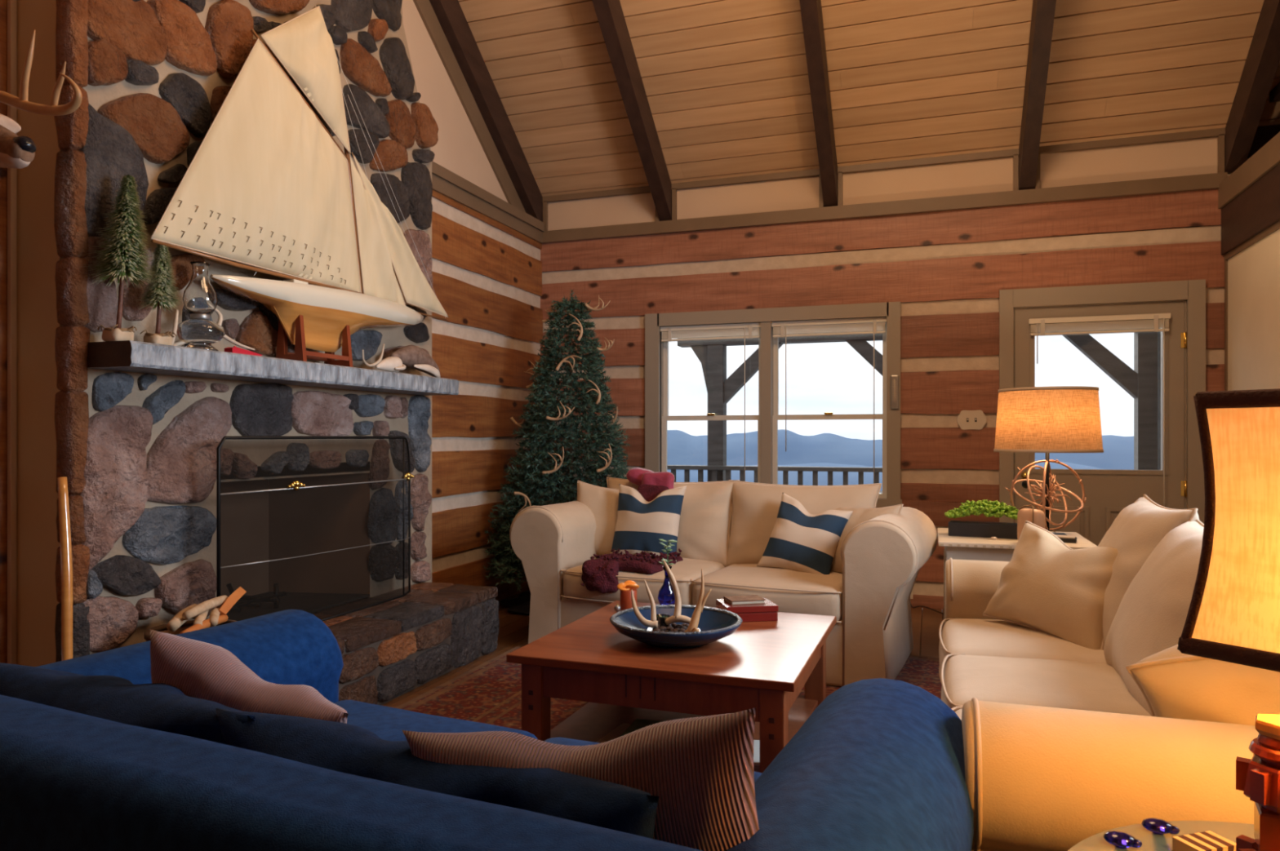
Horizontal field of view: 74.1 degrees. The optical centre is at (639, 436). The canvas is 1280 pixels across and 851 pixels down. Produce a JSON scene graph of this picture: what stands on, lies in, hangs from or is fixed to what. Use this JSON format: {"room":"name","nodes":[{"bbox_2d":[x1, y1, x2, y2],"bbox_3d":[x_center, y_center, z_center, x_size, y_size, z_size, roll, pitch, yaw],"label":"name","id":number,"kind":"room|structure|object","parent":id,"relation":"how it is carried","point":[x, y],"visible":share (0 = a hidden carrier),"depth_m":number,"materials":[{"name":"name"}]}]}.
{"room":"living room","nodes":[
{"label":"living room","id":0,"kind":"room"},
{"bbox_2d":[17,0,62,666],"bbox_3d":[-2.234,-1.610,3.015,0.500,5.600,0.021,0,0,19],"label":"wall","id":1,"kind":"structure","parent":0,"point":[37,545],"depth_m":2.96,"materials":[{"name":"brown paint"}]},
{"bbox_2d":[7,0,17,664],"bbox_3d":[-2.209,-1.610,2.982,0.021,5.600,0.022,0,0,19],"label":"trim","id":2,"kind":"structure","parent":1,"relation":"attached to","point":[11,4],"depth_m":2.97,"materials":[{"name":"brown paint"}]},
{"bbox_2d":[401,0,542,601],"bbox_3d":[-1.395,-1.597,5.393,0.247,5.582,3.300,0,0,19],"label":"wall","id":3,"kind":"structure","parent":0,"point":[486,273],"depth_m":5.80,"materials":[{"name":"orange wood"}]},
{"bbox_2d":[413,0,525,212],"bbox_3d":[-2.172,-4.698,3.009,0.020,6.135,8.114,0,0,19],"label":"trim","id":4,"kind":"structure","parent":3,"relation":"attached to","point":[425,10],"depth_m":5.85,"materials":[{"name":"beige paint"}]},
{"bbox_2d":[429,0,542,222],"bbox_3d":[-2.126,-4.709,3.038,0.097,6.113,8.027,0,0,19],"label":"ceiling beam","id":5,"kind":"structure","parent":3,"relation":"attached to","point":[450,15],"depth_m":6.00,"materials":[{"name":"wood"}]},
{"bbox_2d":[431,160,544,243],"bbox_3d":[-1.121,-1.630,5.941,0.130,0.160,1.824,0,0,19],"label":"trim","id":6,"kind":"structure","parent":3,"relation":"attached to","point":[446,182],"depth_m":5.88,"materials":[{"name":"beige paint"}]},
{"bbox_2d":[382,589,943,707],"bbox_3d":[-0.559,1.240,2.612,6.650,0.100,8.180,0,0,19],"label":"floor","id":7,"kind":"structure","parent":0,"point":[513,632],"depth_m":5.04,"materials":[{"name":"brown wood"}]},
{"bbox_2d":[57,476,72,661],"bbox_3d":[-1.884,0.656,2.792,0.037,1.042,0.200,0,0,-43],"label":"wooden staff","id":8,"kind":"object","parent":7,"relation":"on","point":[66,563],"visible":0.62,"depth_m":2.81,"materials":[{"name":"brown wood"}]},
{"bbox_2d":[51,0,499,705],"bbox_3d":[-1.633,-1.781,3.957,1.122,5.957,2.267,0,0,19],"label":"stone fireplace","id":9,"kind":"object","parent":7,"relation":"on","point":[135,452],"visible":0.59,"depth_m":3.32,"materials":[{"name":"grey stone"}]},
{"bbox_2d":[143,619,235,642],"bbox_3d":[-1.601,0.764,3.043,0.310,0.152,0.310,0,0,19],"label":"basket","id":10,"kind":"object","parent":9,"relation":"on","point":[162,628],"visible":0.09,"depth_m":3.11,"materials":[{"name":"brown plant"}]},
{"bbox_2d":[166,604,196,631],"bbox_3d":[-1.631,0.646,3.030,0.043,0.054,0.231,0,0,-10],"label":"stick","id":11,"kind":"object","parent":10,"relation":"in","point":[177,620],"visible":0.64,"depth_m":2.94,"materials":[{"name":"brown wood"}]},
{"bbox_2d":[192,609,209,626],"bbox_3d":[-1.583,0.652,3.062,0.036,0.048,0.223,0,0,-21],"label":"stick","id":12,"kind":"object","parent":10,"relation":"in","point":[199,619],"visible":0.61,"depth_m":3.00,"materials":[{"name":"brown wood"}]},
{"bbox_2d":[182,595,227,620],"bbox_3d":[-1.574,0.618,3.075,0.036,0.043,0.252,0,0,3],"label":"stick","id":13,"kind":"object","parent":12,"relation":"on","point":[204,606],"visible":0.98,"depth_m":3.04,"materials":[{"name":"brown wood"}]},
{"bbox_2d":[179,614,228,635],"bbox_3d":[-1.541,0.669,3.001,0.032,0.037,0.249,0,0,6],"label":"stick","id":14,"kind":"object","parent":10,"relation":"in","point":[222,619],"visible":0.68,"depth_m":2.98,"materials":[{"name":"orange wood"}]},
{"bbox_2d":[218,586,246,615],"bbox_3d":[-1.543,0.626,3.196,0.048,0.095,0.172,0,0,2],"label":"stick","id":15,"kind":"object","parent":10,"relation":"in","point":[239,593],"visible":0.91,"depth_m":3.18,"materials":[{"name":"orange wood"}]},
{"bbox_2d":[87,340,458,395],"bbox_3d":[-1.485,-0.281,3.891,0.240,0.087,2.100,0,0,19],"label":"mantel shelf","id":16,"kind":"object","parent":9,"relation":"attached to","point":[129,356],"visible":1,"depth_m":3.38,"materials":[{"name":"stone"}]},
{"bbox_2d":[85,174,159,341],"bbox_3d":[-1.799,-0.621,2.941,0.243,0.591,0.243,0,0,-24],"label":"tree","id":17,"kind":"object","parent":16,"relation":"on","point":[122,259],"visible":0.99,"depth_m":2.93,"materials":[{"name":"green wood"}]},
{"bbox_2d":[137,244,183,345],"bbox_3d":[-1.749,-0.523,3.087,0.161,0.395,0.168,0,0,-1],"label":"tree","id":18,"kind":"object","parent":16,"relation":"on","point":[161,295],"visible":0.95,"depth_m":3.08,"materials":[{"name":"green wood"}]},
{"bbox_2d":[176,261,225,351],"bbox_3d":[-1.690,-0.496,3.259,0.173,0.340,0.173,0,0,19],"label":"oil lamp","id":19,"kind":"object","parent":16,"relation":"on","point":[200,300],"visible":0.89,"depth_m":3.22,"materials":[{"name":"clear glass"}]},
{"bbox_2d":[171,308,254,350],"bbox_3d":[-1.679,-0.427,3.315,0.055,0.200,0.368,0,0,26],"label":"antler mount","id":20,"kind":"object","parent":16,"relation":"on","point":[180,343],"visible":0.48,"depth_m":3.35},
{"bbox_2d":[224,346,262,355],"bbox_3d":[-1.583,-0.342,3.389,0.040,0.032,0.160,0,0,19],"label":"book","id":21,"kind":"object","parent":16,"relation":"on","point":[234,349],"visible":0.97,"depth_m":3.34,"materials":[{"name":"red paper"}]},
{"bbox_2d":[275,315,352,367],"bbox_3d":[-1.481,-0.428,3.871,0.150,0.205,0.335,0,0,19],"label":"stand","id":22,"kind":"object","parent":16,"relation":"on","point":[300,353],"visible":0.76,"depth_m":3.73,"materials":[{"name":"wood"}]},
{"bbox_2d":[151,4,448,352],"bbox_3d":[-1.442,-1.184,3.982,0.227,1.579,1.993,0,0,19],"label":"model sailboat","id":23,"kind":"object","parent":22,"relation":"on","point":[268,186],"visible":1,"depth_m":3.67,"materials":[{"name":"fabric"}]},
{"bbox_2d":[375,356,405,372],"bbox_3d":[-1.271,-0.370,4.304,0.096,0.084,0.200,0,0,19],"label":"conch shell","id":24,"kind":"object","parent":16,"relation":"on","point":[392,364],"visible":0.98,"depth_m":4.30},
{"bbox_2d":[390,345,440,377],"bbox_3d":[-1.221,-0.413,4.628,0.110,0.170,0.437,0,0,19],"label":"shell","id":25,"kind":"object","parent":16,"relation":"on","point":[414,357],"visible":0.84,"depth_m":4.58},
{"bbox_2d":[216,435,414,622],"bbox_3d":[-1.418,0.419,3.921,0.055,0.842,1.355,0,0,17],"label":"fireplace screen","id":26,"kind":"object","parent":9,"relation":"on","point":[321,528],"visible":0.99,"depth_m":3.78,"materials":[{"name":"glass"}]},
{"bbox_2d":[0,608,975,850],"bbox_3d":[-0.485,0.809,1.639,2.069,0.749,1.220,0,0,25],"label":"sofa","id":27,"kind":"object","parent":7,"relation":"on","point":[95,755],"visible":0.88,"depth_m":1.18,"materials":[{"name":"fabric"}]},
{"bbox_2d":[0,663,255,746],"bbox_3d":[-0.920,0.643,1.559,0.780,0.440,0.243,0,20,25],"label":"cushion","id":28,"kind":"object","parent":27,"relation":"on","point":[162,707],"depth_m":1.46,"materials":[{"name":"blue fabric"}]},
{"bbox_2d":[150,629,348,724],"bbox_3d":[-0.743,0.612,1.639,0.522,0.516,0.259,0,0,10],"label":"throw pillow","id":29,"kind":"object","parent":27,"relation":"on","point":[201,670],"visible":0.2,"depth_m":1.53,"materials":[{"name":"fabric"}]},
{"bbox_2d":[335,700,537,741],"bbox_3d":[-0.757,0.821,1.870,0.691,0.198,1.030,0,0,25],"label":"seat cushion","id":30,"kind":"object","parent":27,"relation":"on","point":[387,722],"depth_m":2.19,"materials":[{"name":"blue fabric"}]},
{"bbox_2d":[215,708,658,837],"bbox_3d":[-0.297,0.643,1.263,0.780,0.440,0.239,0,20,25],"label":"cushion","id":31,"kind":"object","parent":27,"relation":"on","point":[343,747],"depth_m":1.17,"materials":[{"name":"blue fabric"}]},
{"bbox_2d":[401,707,759,850],"bbox_3d":[-0.051,0.594,1.188,0.584,0.503,0.181,0,0,15],"label":"throw pillow","id":32,"kind":"object","parent":27,"relation":"on","point":[700,770],"visible":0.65,"depth_m":1.08,"materials":[{"name":"fabric"}]},
{"bbox_2d":[546,737,761,782],"bbox_3d":[-0.135,0.819,1.571,0.690,0.200,1.031,0,0,25],"label":"seat cushion","id":33,"kind":"object","parent":27,"relation":"on","point":[561,741],"depth_m":2.07,"materials":[{"name":"blue fabric"}]},
{"bbox_2d":[500,592,530,614],"bbox_3d":[-0.482,1.078,5.974,0.983,0.200,0.990,0,0,19],"label":"tree skirt","id":34,"kind":"object","parent":7,"relation":"on","point":[522,604],"visible":0.1,"depth_m":5.87,"materials":[{"name":"black fabric"}]},
{"bbox_2d":[483,288,631,591],"bbox_3d":[-0.497,0.070,6.032,1.254,2.234,1.240,0,0,-14],"label":"tree","id":35,"kind":"object","parent":7,"relation":"on","point":[515,503],"visible":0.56,"depth_m":5.81,"materials":[{"name":"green plant"}]},
{"bbox_2d":[396,640,942,729],"bbox_3d":[0.437,1.184,3.206,3.150,0.010,3.250,0,0,19],"label":"rug","id":36,"kind":"object","parent":7,"relation":"on","point":[490,693],"visible":0.08,"depth_m":3.89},
{"bbox_2d":[506,600,836,773],"bbox_3d":[0.177,0.959,3.179,0.974,0.440,1.010,0,0,20],"label":"coffee table","id":37,"kind":"object","parent":36,"relation":"on","point":[766,666],"visible":0.67,"depth_m":2.85,"materials":[{"name":"brown wood"}]},
{"bbox_2d":[595,723,631,743],"bbox_3d":[0.020,1.045,2.896,0.280,0.025,0.220,0,0,25],"label":"magazine","id":38,"kind":"object","parent":37,"relation":"on","point":[617,732],"visible":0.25,"depth_m":2.94,"materials":[{"name":"beige paper"}]},
{"bbox_2d":[620,719,663,737],"bbox_3d":[0.089,1.020,2.881,0.280,0.025,0.220,0,0,17],"label":"magazine","id":39,"kind":"object","parent":38,"relation":"on","point":[637,724],"visible":0.21,"depth_m":2.96,"materials":[{"name":"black paper"}]},
{"bbox_2d":[617,580,639,610],"bbox_3d":[-0.051,0.679,3.609,0.091,0.120,0.074,0,0,-21],"label":"candle","id":40,"kind":"object","parent":37,"relation":"on","point":[625,588],"visible":0.91,"depth_m":3.58,"materials":[{"name":"orange wax"}]},
{"bbox_2d":[657,539,677,605],"bbox_3d":[0.121,0.593,3.693,0.088,0.291,0.084,0,0,19],"label":"bud vase","id":41,"kind":"object","parent":37,"relation":"on","point":[666,595],"visible":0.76,"depth_m":3.67,"materials":[{"name":"blue glass"}]},
{"bbox_2d":[609,604,742,649],"bbox_3d":[0.130,0.696,3.060,0.478,0.085,0.478,0,0,19],"label":"ceramic dish","id":42,"kind":"object","parent":37,"relation":"on","point":[715,624],"visible":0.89,"depth_m":3.01,"materials":[{"name":"blue ceramic"}]},
{"bbox_2d":[645,623,701,632],"bbox_3d":[0.120,0.699,3.032,0.200,0.042,0.200,0,0,19],"label":"potpourri","id":43,"kind":"object","parent":42,"relation":"in","point":[673,628],"visible":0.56,"depth_m":3.04,"materials":[{"name":"brown plant"}]},
{"bbox_2d":[631,580,657,628],"bbox_3d":[0.016,0.606,3.067,0.114,0.164,0.063,0,0,19],"label":"antler mount","id":44,"kind":"object","parent":43,"relation":"on","point":[653,623],"visible":1,"depth_m":3.06,"materials":[{"name":"beige"}]},
{"bbox_2d":[662,560,691,625],"bbox_3d":[0.133,0.569,3.067,0.150,0.229,0.054,0,0,35],"label":"antler mount","id":45,"kind":"object","parent":43,"relation":"on","point":[677,617],"visible":0.91,"depth_m":3.07,"materials":[{"name":"beige"}]},
{"bbox_2d":[684,568,711,632],"bbox_3d":[0.196,0.590,2.981,0.095,0.241,0.066,0,0,-41],"label":"antler mount","id":46,"kind":"object","parent":43,"relation":"in","point":[692,628],"visible":0.72,"depth_m":2.98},
{"bbox_2d":[551,694,817,743],"bbox_3d":[0.177,1.069,3.179,0.854,0.020,0.890,0,0,20],"label":"shelf","id":47,"kind":"object","parent":37,"relation":"attached to","point":[592,722],"depth_m":3.18,"materials":[{"name":"brown wood"}]},
{"bbox_2d":[715,598,777,622],"bbox_3d":[0.435,0.708,3.460,0.214,0.062,0.174,0,0,-9],"label":"wooden box","id":48,"kind":"object","parent":37,"relation":"on","point":[768,611],"visible":0.68,"depth_m":3.38,"materials":[{"name":"red paint"}]},
{"bbox_2d":[723,595,765,605],"bbox_3d":[0.426,0.668,3.460,0.145,0.018,0.100,0,0,-13],"label":"book","id":49,"kind":"object","parent":48,"relation":"on","point":[752,599],"visible":1,"depth_m":3.43,"materials":[{"name":"beige paper"}]},
{"bbox_2d":[753,740,759,773],"bbox_3d":[0.271,1.045,2.793,0.280,0.025,0.220,0,0,9],"label":"magazine","id":50,"kind":"object","parent":37,"relation":"on","point":[756,743],"visible":0.02,"depth_m":2.74,"materials":[{"name":"beige paper"}]},
{"bbox_2d":[509,477,937,686],"bbox_3d":[0.461,0.717,4.723,2.212,0.931,1.035,0,0,25],"label":"sofa","id":51,"kind":"object","parent":36,"relation":"on","point":[726,527],"visible":0.61,"depth_m":4.51,"materials":[{"name":"fabric"}]},
{"bbox_2d":[577,480,619,555],"bbox_3d":[-0.192,0.512,5.068,0.519,0.491,0.230,0,0,8],"label":"throw pillow","id":52,"kind":"object","parent":51,"relation":"on","point":[603,502],"visible":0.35,"depth_m":5.01,"materials":[{"name":"beige fabric"}]},
{"bbox_2d":[580,466,683,592],"bbox_3d":[0.007,0.503,4.761,0.466,0.646,0.763,0,0,19],"label":"throw blanket","id":53,"kind":"object","parent":51,"relation":"on","point":[600,574],"visible":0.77,"depth_m":4.52,"materials":[{"name":"fabric"}]},
{"bbox_2d":[563,557,724,605],"bbox_3d":[0.077,0.804,4.804,0.760,0.229,0.835,0,0,25],"label":"seat cushion","id":54,"kind":"object","parent":51,"relation":"on","point":[687,571],"depth_m":4.51,"materials":[{"name":"beige fabric"}]},
{"bbox_2d":[610,484,686,561],"bbox_3d":[0.038,0.504,4.834,0.443,0.452,0.199,0,0,27],"label":"throw pillow","id":55,"kind":"object","parent":51,"relation":"on","point":[641,524],"visible":0.85,"depth_m":4.76,"materials":[{"name":"fabric"}]},
{"bbox_2d":[607,478,737,566],"bbox_3d":[0.158,0.503,5.024,0.860,0.510,0.209,0,-14,25],"label":"cushion","id":56,"kind":"object","parent":51,"relation":"on","point":[704,537],"depth_m":4.85,"materials":[{"name":"beige fabric"}]},
{"bbox_2d":[693,563,842,624],"bbox_3d":[0.762,0.805,4.476,0.763,0.231,0.841,0,0,25],"label":"seat cushion","id":57,"kind":"object","parent":51,"relation":"on","point":[793,592],"depth_m":4.15,"materials":[{"name":"beige fabric"}]},
{"bbox_2d":[724,482,879,567],"bbox_3d":[0.880,0.502,4.680,0.860,0.510,0.203,0,-14,25],"label":"cushion","id":58,"kind":"object","parent":51,"relation":"on","point":[753,508],"depth_m":4.69,"materials":[{"name":"beige fabric"}]},
{"bbox_2d":[756,492,853,575],"bbox_3d":[0.860,0.540,4.454,0.466,0.473,0.219,0,0,34],"label":"throw pillow","id":59,"kind":"object","parent":51,"relation":"on","point":[800,540],"visible":0.9,"depth_m":4.39,"materials":[{"name":"fabric"}]},
{"bbox_2d":[830,504,903,573],"bbox_3d":[1.137,0.545,4.396,0.217,0.409,0.475,0,0,-39],"label":"throw pillow","id":60,"kind":"object","parent":51,"relation":"on","point":[859,516],"visible":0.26,"depth_m":4.37,"materials":[{"name":"beige fabric"}]},
{"bbox_2d":[938,494,1258,850],"bbox_3d":[1.399,0.702,2.417,1.026,0.961,2.286,0,0,19],"label":"sofa","id":61,"kind":"object","parent":36,"relation":"on","point":[1063,748],"visible":0.54,"depth_m":1.55,"materials":[{"name":"beige fabric"}]},
{"bbox_2d":[940,618,1106,666],"bbox_3d":[1.504,0.806,3.001,0.833,0.225,0.585,0,0,19],"label":"seat cushion","id":62,"kind":"object","parent":61,"relation":"on","point":[976,637],"depth_m":2.90,"materials":[{"name":"beige fabric"}]},
{"bbox_2d":[940,653,1151,717],"bbox_3d":[1.313,0.804,2.447,0.839,0.224,0.586,0,0,19],"label":"seat cushion","id":63,"kind":"object","parent":61,"relation":"on","point":[1082,686],"depth_m":2.41,"materials":[{"name":"beige fabric"}]},
{"bbox_2d":[982,520,1117,649],"bbox_3d":[1.499,0.536,3.037,0.250,0.420,0.564,0,0,-21],"label":"throw pillow","id":64,"kind":"object","parent":61,"relation":"on","point":[1047,586],"visible":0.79,"depth_m":2.95,"materials":[{"name":"beige fabric"}]},
{"bbox_2d":[1097,497,1199,643],"bbox_3d":[1.733,0.497,2.969,0.267,0.580,0.660,21,7,18],"label":"cushion","id":65,"kind":"object","parent":61,"relation":"on","point":[1137,530],"depth_m":2.78,"materials":[{"name":"beige fabric"}]},
{"bbox_2d":[1103,521,1204,716],"bbox_3d":[1.534,0.515,2.392,0.271,0.560,0.640,25,8,17],"label":"cushion","id":66,"kind":"object","parent":61,"relation":"on","point":[1149,620],"depth_m":2.31,"materials":[{"name":"beige fabric"}]},
{"bbox_2d":[1125,644,1279,727],"bbox_3d":[1.310,0.549,1.607,0.683,0.374,0.352,0,0,26],"label":"throw pillow","id":67,"kind":"object","parent":61,"relation":"on","point":[1175,685],"visible":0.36,"depth_m":1.61,"materials":[{"name":"beige fabric"}]},
{"bbox_2d":[937,528,1097,626],"bbox_3d":[1.994,0.865,4.557,0.740,0.650,0.726,0,0,19],"label":"end table","id":68,"kind":"object","parent":7,"relation":"on","point":[956,548],"visible":0.35,"depth_m":4.33,"materials":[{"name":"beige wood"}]},
{"bbox_2d":[944,499,1020,539],"bbox_3d":[1.864,0.440,4.574,0.432,0.200,0.184,0,0,27],"label":"succulent planter","id":69,"kind":"object","parent":68,"relation":"on","point":[995,508],"visible":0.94,"depth_m":4.53,"materials":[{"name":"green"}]},
{"bbox_2d":[1017,505,1045,540],"bbox_3d":[1.979,0.446,4.290,0.128,0.198,0.112,0,0,39],"label":"block","id":70,"kind":"object","parent":68,"relation":"on","point":[1036,517],"visible":0.56,"depth_m":4.26,"materials":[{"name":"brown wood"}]},
{"bbox_2d":[993,386,1103,535],"bbox_3d":[2.180,0.142,4.538,0.530,0.793,0.530,0,0,19],"label":"table lamp","id":71,"kind":"object","parent":68,"relation":"on","point":[1046,420],"visible":0.93,"depth_m":4.35,"materials":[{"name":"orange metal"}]},
{"bbox_2d":[1067,821,1254,850],"bbox_3d":[0.843,0.890,0.964,0.680,0.600,0.680,0,0,19],"label":"round glass table","id":72,"kind":"object","parent":7,"relation":"on","point":[1151,842],"visible":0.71,"depth_m":1.25,"materials":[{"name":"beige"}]},
{"bbox_2d":[1102,831,1142,848],"bbox_3d":[0.696,0.582,1.223,0.050,0.018,0.034,0,0,19],"label":"glass gem","id":73,"kind":"object","parent":72,"relation":"on","point":[1120,839],"visible":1,"depth_m":1.21,"materials":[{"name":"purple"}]},
{"bbox_2d":[1141,817,1179,835],"bbox_3d":[0.776,0.582,1.265,0.050,0.018,0.034,0,0,19],"label":"glass gem","id":74,"kind":"object","parent":72,"relation":"on","point":[1159,826],"visible":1,"depth_m":1.25,"materials":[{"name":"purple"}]},
{"bbox_2d":[1172,831,1235,850],"bbox_3d":[0.797,0.580,1.195,0.069,0.020,0.044,0,0,-16],"label":"block","id":75,"kind":"object","parent":72,"relation":"on","point":[1209,841],"visible":0.99,"depth_m":1.19,"materials":[{"name":"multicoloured wood"}]},
{"bbox_2d":[1177,388,1279,672],"bbox_3d":[0.883,0.269,0.929,0.376,0.642,0.376,0,0,-32],"label":"table lamp","id":76,"kind":"object","parent":72,"relation":"on","point":[1233,615],"visible":1,"depth_m":0.95,"materials":[{"name":"yellow fabric"}]},
{"bbox_2d":[1235,714,1279,850],"bbox_3d":[0.756,0.463,0.999,0.096,0.255,0.096,0,0,19],"label":"lamp base","id":77,"kind":"object","parent":72,"relation":"on","point":[1259,777],"visible":1,"depth_m":0.99,"materials":[{"name":"red wood"}]},
{"bbox_2d":[457,0,1279,196],"bbox_3d":[0.503,-4.836,2.319,8.850,6.021,8.126,0,0,19],"label":"ceiling","id":78,"kind":"structure","parent":0,"point":[726,82],"depth_m":5.50,"materials":[{"name":"brown wood"}]},
{"bbox_2d":[540,137,1247,609],"bbox_3d":[1.776,-0.458,6.037,6.050,3.304,0.187,0,0,19],"label":"wall","id":79,"kind":"structure","parent":0,"point":[947,270],"depth_m":5.88,"materials":[{"name":"brown wood"}]},
{"bbox_2d":[591,0,671,221],"bbox_3d":[-1.102,-4.709,2.687,0.097,6.113,8.027,0,0,19],"label":"ceiling beam","id":80,"kind":"structure","parent":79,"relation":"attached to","point":[610,15],"depth_m":5.75,"materials":[{"name":"wood"}]},
{"bbox_2d":[644,302,902,508],"bbox_3d":[0.960,-0.193,6.303,1.895,1.495,0.212,0,0,19],"label":"window","id":81,"kind":"structure","parent":79,"relation":"in","point":[656,351],"depth_m":6.22,"materials":[{"name":"beige paint"}]},
{"bbox_2d":[660,322,760,481],"bbox_3d":[0.527,-0.216,6.387,0.777,1.250,0.043,0,0,19],"label":"raised blind","id":82,"kind":"object","parent":81,"relation":"attached to","point":[717,331],"visible":0.98,"depth_m":6.37,"materials":[{"name":"fabric"}]},
{"bbox_2d":[771,317,886,484],"bbox_3d":[1.355,-0.216,6.104,0.812,1.250,0.043,0,0,19],"label":"raised blind","id":83,"kind":"object","parent":81,"relation":"attached to","point":[781,329],"visible":0.96,"depth_m":6.09,"materials":[{"name":"fabric"}]},
{"bbox_2d":[890,374,898,409],"bbox_3d":[1.772,-0.310,5.902,0.056,0.240,0.018,0,0,19],"label":"thermometer","id":84,"kind":"object","parent":81,"relation":"attached to","point":[894,378],"visible":1,"depth_m":5.89,"materials":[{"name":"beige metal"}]},
{"bbox_2d":[799,0,837,207],"bbox_3d":[0.069,-4.709,2.286,0.097,6.113,8.027,0,0,19],"label":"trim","id":85,"kind":"structure","parent":79,"relation":"attached to","point":[811,10],"depth_m":5.44,"materials":[{"name":"wood"}]},
{"bbox_2d":[542,127,1227,243],"bbox_3d":[1.430,-1.745,6.059,4.720,0.380,0.050,0,0,19],"label":"trim","id":86,"kind":"structure","parent":79,"relation":"attached to","point":[1205,181],"depth_m":5.90,"materials":[{"name":"beige paint"}]},
{"bbox_2d":[957,410,986,430],"bbox_3d":[2.259,-0.113,5.776,0.185,0.134,0.032,0,0,19],"label":"switch plate","id":87,"kind":"object","parent":79,"relation":"attached to","point":[966,420],"visible":1,"depth_m":5.77,"materials":[{"name":"beige"}]},
{"bbox_2d":[1018,0,1056,190],"bbox_3d":[1.285,-4.709,1.870,0.097,6.113,8.027,0,0,19],"label":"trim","id":88,"kind":"structure","parent":79,"relation":"attached to","point":[1042,16],"depth_m":5.12,"materials":[{"name":"wood"}]},
{"bbox_2d":[999,279,1205,546],"bbox_3d":[3.002,0.102,5.569,1.192,2.175,0.238,0,0,19],"label":"door","id":89,"kind":"structure","parent":79,"relation":"in","point":[1108,492],"depth_m":5.48,"materials":[{"name":"beige paint"}]},
{"bbox_2d":[1028,313,1170,506],"bbox_3d":[2.972,0.029,5.503,0.819,1.620,0.043,0,0,19],"label":"raised blind","id":90,"kind":"object","parent":89,"relation":"attached to","point":[1148,322],"visible":0.98,"depth_m":5.48,"materials":[{"name":"beige metal"}]},
{"bbox_2d":[1224,0,1279,172],"bbox_3d":[2.401,-4.709,1.488,0.097,6.113,8.027,0,0,19],"label":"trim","id":91,"kind":"structure","parent":79,"relation":"attached to","point":[1263,59],"depth_m":4.89,"materials":[{"name":"wood"}]},
{"bbox_2d":[1227,229,1279,391],"bbox_3d":[2.474,0.040,1.637,0.120,2.300,7.900,0,0,19],"label":"wall","id":92,"kind":"structure","parent":0,"point":[1253,273],"depth_m":4.84,"materials":[{"name":"paint"}]},
{"bbox_2d":[1221,163,1279,255],"bbox_3d":[2.490,-1.280,1.578,0.250,0.290,7.799,0,0,19],"label":"trim","id":93,"kind":"structure","parent":92,"relation":"attached to","point":[1256,209],"depth_m":4.81,"materials":[{"name":"wood"}]},
{"bbox_2d":[1223,221,1279,391],"bbox_3d":[2.442,0.028,1.594,0.112,2.325,7.799,0,0,19],"label":"trim","id":94,"kind":"structure","parent":92,"relation":"attached to","point":[1275,227],"depth_m":5.27,"materials":[{"name":"beige paint"}]},
{"bbox_2d":[1247,124,1279,159],"bbox_3d":[3.562,-4.660,1.264,2.180,6.700,7.900,0,0,19],"label":"wall","id":95,"kind":"structure","parent":0,"point":[1264,134],"depth_m":5.24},
{"bbox_2d":[1217,131,1279,208],"bbox_3d":[2.493,-1.500,1.577,0.285,0.149,7.799,0,0,19],"label":"trim","id":96,"kind":"structure","parent":95,"relation":"attached to","point":[1267,157],"depth_m":4.78,"materials":[{"name":"beige paint"}]},
{"bbox_3d":[-2.953,-1.612,1.297,0.253,5.608,3.740,0,0,19],"label":"wall","id":97,"kind":"structure","parent":0,"visible":0},
{"bbox_2d":[0,0,7,663],"bbox_3d":[-2.245,-1.610,2.981,0.042,5.600,0.047,0,0,19],"label":"trim","id":98,"kind":"structure","parent":97,"relation":"attached to","point":[3,3],"depth_m":2.97,"materials":[{"name":"orange wood"}]},
{"bbox_2d":[0,29,82,168],"bbox_3d":[-2.046,-0.887,2.582,0.754,0.894,0.444,0,0,19],"label":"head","id":99,"kind":"object","parent":97,"relation":"attached to","point":[17,152],"visible":1,"depth_m":2.54},
{"label":"outside","id":100,"kind":"structure","parent":0,"visible":0},
{"bbox_2d":[666,429,1133,471],"bbox_3d":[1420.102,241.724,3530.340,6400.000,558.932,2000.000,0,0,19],"label":"mountain ridge","id":101,"kind":"object","parent":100,"point":[683,448],"visible":0.06,"depth_m":3797.69,"materials":[{"name":"blue"}]},
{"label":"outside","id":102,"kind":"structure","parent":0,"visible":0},
{"bbox_2d":[666,459,1101,491],"bbox_3d":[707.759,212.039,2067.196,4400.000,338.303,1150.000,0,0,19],"label":"railing","id":103,"kind":"object","parent":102,"point":[837,477],"visible":0.03,"depth_m":2207.61,"materials":[{"name":"wood"}]},
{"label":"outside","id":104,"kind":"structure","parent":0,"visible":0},
{"bbox_3d":[2.588,1.340,7.559,9.000,0.100,3.220,0,0,19],"label":"porch deck","id":105,"kind":"object","parent":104,"visible":0},
{"bbox_2d":[666,465,882,485],"bbox_3d":[1.838,0.757,9.074,6.400,0.865,0.120,0,0,19],"label":"porch railing","id":106,"kind":"object","parent":105,"relation":"on","point":[686,468],"visible":0.1,"depth_m":9.12,"materials":[{"name":"wood"}]},
{"bbox_2d":[677,328,1157,481],"bbox_3d":[3.256,0.010,8.768,5.920,2.560,0.200,0,0,19],"label":"porch post","id":107,"kind":"object","parent":105,"relation":"on","point":[1141,383],"visible":0.36,"depth_m":8.95,"materials":[{"name":"wood"}]},
{"bbox_2d":[1157,328,1160,470],"bbox_3d":[4.697,-0.310,6.742,0.520,3.200,2.600,0,0,19],"label":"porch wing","id":108,"kind":"object","parent":105,"relation":"on","point":[1158,332],"visible":0.02,"depth_m":7.97,"materials":[{"name":"brown wood"}]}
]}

